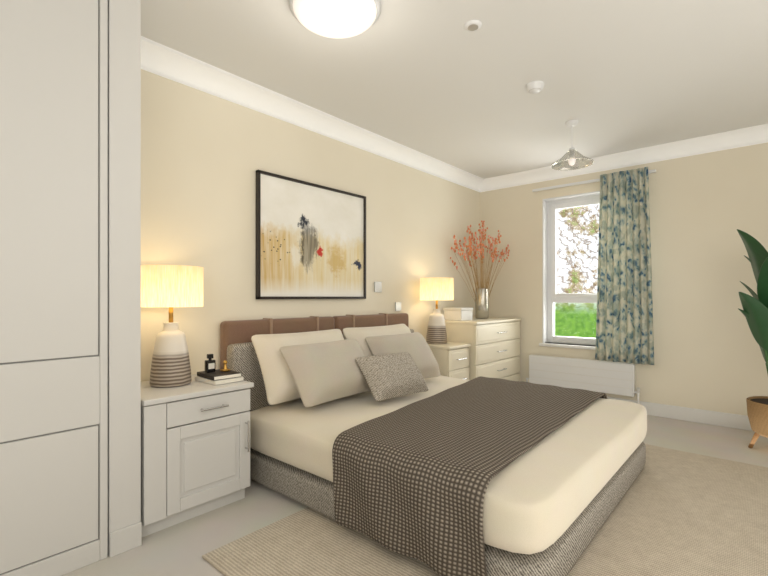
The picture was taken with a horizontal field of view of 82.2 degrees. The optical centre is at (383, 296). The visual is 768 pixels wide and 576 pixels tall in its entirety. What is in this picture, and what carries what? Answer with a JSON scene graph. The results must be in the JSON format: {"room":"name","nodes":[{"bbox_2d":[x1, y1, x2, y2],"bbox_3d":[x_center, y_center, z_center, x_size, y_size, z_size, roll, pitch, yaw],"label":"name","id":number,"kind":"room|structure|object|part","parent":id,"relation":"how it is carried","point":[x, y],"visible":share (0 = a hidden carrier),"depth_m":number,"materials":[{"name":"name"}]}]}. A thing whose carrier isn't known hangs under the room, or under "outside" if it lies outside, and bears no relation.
{"room":"bedroom","nodes":[
{"label":"bedroom","id":0,"kind":"room"},
{"bbox_2d":[141,69,479,381],"bbox_3d":[-1.036,-0.130,2.721,0.100,2.400,6.943,0,0,41],"label":"wall","id":1,"kind":"structure","parent":0,"point":[205,156],"depth_m":2.82,"materials":[{"name":"paint"}]},
{"bbox_2d":[256,170,365,298],"bbox_3d":[-0.491,-0.405,3.241,0.031,0.840,1.018,0,0,41],"label":"framed art","id":2,"kind":"object","parent":1,"relation":"attached to","point":[310,240],"visible":1,"depth_m":3.17,"materials":[{"name":"black"}]},
{"bbox_2d":[141,36,483,191],"bbox_3d":[-1.005,-1.273,2.594,0.114,0.114,6.593,0,0,41],"label":"crown molding","id":3,"kind":"structure","parent":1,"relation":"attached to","point":[159,59],"depth_m":2.97,"materials":[{"name":"white paint"}]},
{"bbox_2d":[374,282,381,291],"bbox_3d":[-0.051,-0.085,3.764,0.008,0.090,0.090,0,0,41],"label":"switch plate","id":4,"kind":"object","parent":1,"relation":"attached to","point":[377,286],"depth_m":3.76,"materials":[{"name":"grey plastic"}]},
{"bbox_2d":[395,302,400,310],"bbox_3d":[0.129,0.085,3.971,0.008,0.080,0.080,0,0,41],"label":"switch plate","id":5,"kind":"object","parent":1,"relation":"attached to","point":[397,304],"depth_m":3.96,"materials":[{"name":"grey plastic"}]},
{"bbox_2d":[62,415,767,575],"bbox_3d":[0.415,1.100,1.457,3.950,0.060,6.943,0,0,41],"label":"floor","id":6,"kind":"structure","parent":0,"point":[181,548],"depth_m":2.12,"materials":[{"name":"carpet"}]},
{"bbox_2d":[0,0,141,575],"bbox_3d":[-1.952,-0.128,1.199,0.509,2.396,2.245,0,0,41],"label":"wardrobe","id":7,"kind":"object","parent":6,"relation":"on","point":[70,285],"visible":0.98,"depth_m":1.71,"materials":[{"name":"white wood"}]},
{"bbox_2d":[141,374,253,536],"bbox_3d":[-1.034,0.760,2.261,0.499,0.620,0.543,0,0,41],"label":"nightstand","id":8,"kind":"object","parent":6,"relation":"on","point":[195,448],"visible":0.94,"depth_m":2.09,"materials":[{"name":"white wood"}]},
{"bbox_2d":[141,265,202,387],"bbox_3d":[-1.098,0.147,2.269,0.310,0.604,0.310,0,0,41],"label":"table lamp","id":9,"kind":"object","parent":8,"relation":"on","point":[170,286],"visible":0.98,"depth_m":2.18,"materials":[{"name":"ceramic"}]},
{"bbox_3d":[-1.098,-0.052,2.269,0.310,0.205,0.310,0,0,41],"label":"lamp shade","id":10,"kind":"part","parent":9,"relation":"part of","materials":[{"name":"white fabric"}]},
{"bbox_2d":[195,369,243,384],"bbox_3d":[-0.885,0.426,2.361,0.216,0.045,0.171,0,0,41],"label":"books","id":11,"kind":"object","parent":8,"relation":"on","point":[217,377],"visible":0.88,"depth_m":2.31,"materials":[{"name":"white paper"}]},
{"bbox_2d":[205,354,215,372],"bbox_3d":[-0.930,0.353,2.354,0.031,0.097,0.050,0,0,41],"label":"perfume bottle","id":12,"kind":"object","parent":11,"relation":"on","point":[210,364],"visible":1,"depth_m":2.34,"materials":[{"name":"black glass"}]},
{"bbox_2d":[220,360,229,371],"bbox_3d":[-0.862,0.372,2.388,0.040,0.059,0.040,0,0,41],"label":"ornament","id":13,"kind":"object","parent":11,"relation":"on","point":[224,369],"visible":1,"depth_m":2.38,"materials":[{"name":"gold metal"}]},
{"bbox_2d":[427,342,470,379],"bbox_3d":[0.521,0.750,4.061,0.481,0.640,0.360,0,0,41],"label":"nightstand","id":14,"kind":"object","parent":6,"relation":"on","point":[452,359],"visible":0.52,"depth_m":3.88,"materials":[{"name":"beige wood"}]},
{"bbox_2d":[420,277,453,343],"bbox_3d":[0.491,0.127,4.094,0.310,0.604,0.310,0,0,41],"label":"table lamp","id":15,"kind":"object","parent":14,"relation":"on","point":[437,288],"visible":1,"depth_m":4.00,"materials":[{"name":"ceramic"}]},
{"bbox_3d":[0.491,-0.072,4.094,0.310,0.205,0.310,0,0,41],"label":"lamp shade","id":16,"kind":"part","parent":15,"relation":"part of","materials":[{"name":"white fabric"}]},
{"bbox_2d":[445,317,520,380],"bbox_3d":[0.988,0.650,4.559,0.531,0.840,0.975,0,0,41],"label":"dresser","id":17,"kind":"object","parent":6,"relation":"on","point":[494,348],"visible":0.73,"depth_m":4.28,"materials":[{"name":"beige wood"}]},
{"bbox_2d":[443,307,472,320],"bbox_3d":[0.740,0.167,4.381,0.210,0.124,0.230,0,0,41],"label":"box","id":18,"kind":"object","parent":17,"relation":"on","point":[458,313],"visible":0.96,"depth_m":4.30,"materials":[{"name":"white"}]},
{"bbox_2d":[450,220,509,318],"bbox_3d":[1.023,-0.293,4.626,0.482,1.044,0.823,0,0,41],"label":"vase","id":19,"kind":"object","parent":17,"relation":"on","point":[481,294],"visible":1,"depth_m":4.59,"materials":[{"name":"silver metal"}]},
{"bbox_2d":[202,444,767,575],"bbox_3d":[1.132,1.064,1.998,2.580,0.010,2.760,0,0,41],"label":"rug","id":20,"kind":"object","parent":6,"relation":"on","point":[677,513],"visible":0.5,"depth_m":1.93,"materials":[{"name":"beige carpet"}]},
{"bbox_2d":[220,313,646,575],"bbox_3d":[0.355,0.598,2.739,1.969,0.917,1.908,0,0,41],"label":"bed","id":21,"kind":"object","parent":20,"relation":"on","point":[380,429],"visible":0.98,"depth_m":2.12,"materials":[{"name":"brown fabric"}]},
{"bbox_2d":[251,328,358,404],"bbox_3d":[-0.489,0.427,2.852,0.261,0.440,0.740,-33,-21,36],"label":"pillow","id":22,"kind":"object","parent":21,"relation":"on","point":[269,366],"depth_m":2.62,"materials":[{"name":"beige fabric"}]},
{"bbox_3d":[-0.385,0.304,3.321,0.088,0.331,1.795,0,0,41],"label":"headboard","id":23,"kind":"part","parent":21,"relation":"part of","materials":[{"name":"brown fabric"}]},
{"bbox_2d":[279,338,378,407],"bbox_3d":[-0.323,0.453,2.757,0.242,0.400,0.660,-43,-25,30],"label":"pillow","id":24,"kind":"object","parent":21,"relation":"on","point":[325,371],"depth_m":2.59,"materials":[{"name":"beige fabric"}]},
{"bbox_2d":[342,323,421,385],"bbox_3d":[0.006,0.424,3.402,0.261,0.440,0.740,-31,-19,37],"label":"pillow","id":25,"kind":"object","parent":21,"relation":"on","point":[365,336],"depth_m":3.21,"materials":[{"name":"beige fabric"}]},
{"bbox_2d":[355,352,428,401],"bbox_3d":[0.058,0.500,2.837,0.460,0.320,0.185,0,-42,-41],"label":"cushion","id":26,"kind":"object","parent":21,"relation":"on","point":[387,376],"depth_m":2.75,"materials":[{"name":"beige fabric"}]},
{"bbox_2d":[365,332,440,386],"bbox_3d":[0.154,0.450,3.289,0.620,0.400,0.240,0,-34,-46],"label":"pillow","id":27,"kind":"object","parent":21,"relation":"on","point":[414,344],"depth_m":3.22,"materials":[{"name":"beige fabric"}]},
{"bbox_3d":[0.407,0.771,2.695,1.832,0.248,1.844,0,0,41],"label":"mattress","id":28,"kind":"part","parent":21,"relation":"part of","materials":[{"name":"beige fabric"}]},
{"bbox_2d":[332,376,607,575],"bbox_3d":[0.573,0.828,2.551,1.050,0.396,1.912,0,0,41],"label":"throw blanket","id":29,"kind":"object","parent":21,"relation":"on","point":[422,475],"depth_m":1.88,"materials":[{"name":"brown fabric"}]},
{"bbox_2d":[737,229,767,447],"bbox_3d":[2.703,0.304,2.875,0.618,1.541,0.550,0,0,41],"label":"potted plant","id":30,"kind":"object","parent":6,"relation":"on","point":[754,311],"visible":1,"depth_m":2.98,"materials":[{"name":"leaf"},{"name":"wood"},{"name":"soil"}]},
{"bbox_2d":[141,0,767,178],"bbox_3d":[0.415,-1.360,1.457,3.950,0.060,6.943,0,0,41],"label":"ceiling","id":31,"kind":"structure","parent":0,"point":[435,79],"depth_m":2.55,"materials":[{"name":"white paint"}]},
{"bbox_2d":[289,0,379,38],"bbox_3d":[-0.223,-1.288,2.010,0.410,0.084,0.410,0,0,41],"label":"dome light","id":32,"kind":"object","parent":31,"relation":"attached to","point":[338,19],"visible":1,"depth_m":1.98,"materials":[{"name":"white glass"}]},
{"bbox_2d":[464,20,481,30],"bbox_3d":[0.435,-1.324,2.152,0.084,0.012,0.084,0,0,41],"label":"sensor","id":33,"kind":"object","parent":31,"relation":"attached to","point":[473,25],"visible":1,"depth_m":2.14,"materials":[{"name":"white plastic"}]},
{"bbox_2d":[526,81,543,93],"bbox_3d":[0.947,-1.309,2.760,0.110,0.042,0.110,0,0,41],"label":"smoke detector","id":34,"kind":"object","parent":31,"relation":"attached to","point":[533,87],"visible":0.98,"depth_m":2.73,"materials":[{"name":"white plastic"}]},
{"bbox_2d":[551,120,593,169],"bbox_3d":[1.429,-1.164,3.344,0.304,0.331,0.304,0,0,41],"label":"pendant light","id":35,"kind":"object","parent":31,"relation":"hanging from","point":[571,158],"visible":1,"depth_m":3.33,"materials":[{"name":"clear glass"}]},
{"bbox_3d":[1.429,-1.195,3.344,0.090,0.270,0.090,0,0,41],"label":"cord","id":36,"kind":"part","parent":35,"relation":"part of","materials":[{"name":"white plastic"}]},
{"bbox_3d":[1.429,-1.057,3.344,0.304,0.116,0.304,0,0,41],"label":"lamp shade","id":37,"kind":"part","parent":35,"relation":"part of","materials":[{"name":"clear glass"}]},
{"bbox_2d":[480,142,767,415],"bbox_3d":[2.613,-0.130,3.981,3.750,2.400,0.250,0,0,41],"label":"wall","id":38,"kind":"structure","parent":0,"point":[704,207],"depth_m":3.81,"materials":[{"name":"paint"}]},
{"bbox_2d":[539,342,595,349],"bbox_3d":[2.048,0.500,4.360,0.990,0.030,0.140,0,0,41],"label":"window sill","id":39,"kind":"structure","parent":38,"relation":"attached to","point":[574,346],"depth_m":4.45,"materials":[{"name":"white"}]},
{"bbox_2d":[542,191,599,345],"bbox_3d":[2.076,-0.273,4.392,0.930,1.515,0.174,0,0,41],"label":"window","id":40,"kind":"structure","parent":38,"relation":"in","point":[553,297],"depth_m":4.63,"materials":[{"name":"white"}]},
{"bbox_2d":[526,354,639,403],"bbox_3d":[1.927,0.841,4.351,1.069,0.459,0.084,0,0,41],"label":"radiator","id":41,"kind":"object","parent":38,"relation":"attached to","point":[615,378],"visible":0.83,"depth_m":4.28,"materials":[{"name":"white metal"}]},
{"bbox_2d":[532,169,655,191],"bbox_3d":[2.009,-1.127,4.308,1.130,0.025,0.041,0,0,41],"label":"rail","id":42,"kind":"object","parent":38,"relation":"attached to","point":[576,183],"visible":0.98,"depth_m":4.40,"materials":[{"name":"white plastic"}]},
{"bbox_2d":[595,167,653,364],"bbox_3d":[2.198,-0.278,4.039,0.488,1.755,0.052,0,0,41],"label":"curtain","id":43,"kind":"object","parent":42,"relation":"hanging from","point":[624,325],"visible":1,"depth_m":4.03,"materials":[{"name":"multicoloured fabric"}]},
{"bbox_2d":[607,397,752,430],"bbox_3d":[2.526,1.012,3.881,3.690,0.115,0.016,0,0,41],"label":"baseboard","id":44,"kind":"structure","parent":38,"relation":"attached to","point":[729,420],"depth_m":3.74,"materials":[{"name":"white wood"}]},
{"bbox_2d":[480,124,767,191],"bbox_3d":[2.493,-1.273,3.844,3.750,0.114,0.114,0,0,41],"label":"crown molding","id":45,"kind":"structure","parent":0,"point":[749,136],"depth_m":3.99,"materials":[{"name":"white paint"}]},
{"bbox_2d":[746,396,767,447],"bbox_3d":[2.703,0.895,3.003,0.356,0.359,0.356,0,0,41],"label":"plant pot","id":46,"kind":"object","parent":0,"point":[757,406],"depth_m":3.01,"materials":[{"name":"brown wood"}]},
{"label":"outside","id":47,"kind":"structure","parent":0,"visible":0},
{"bbox_2d":[555,204,599,337],"bbox_3d":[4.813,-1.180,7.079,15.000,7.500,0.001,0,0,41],"label":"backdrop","id":48,"kind":"structure","parent":47,"point":[590,309],"depth_m":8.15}
]}

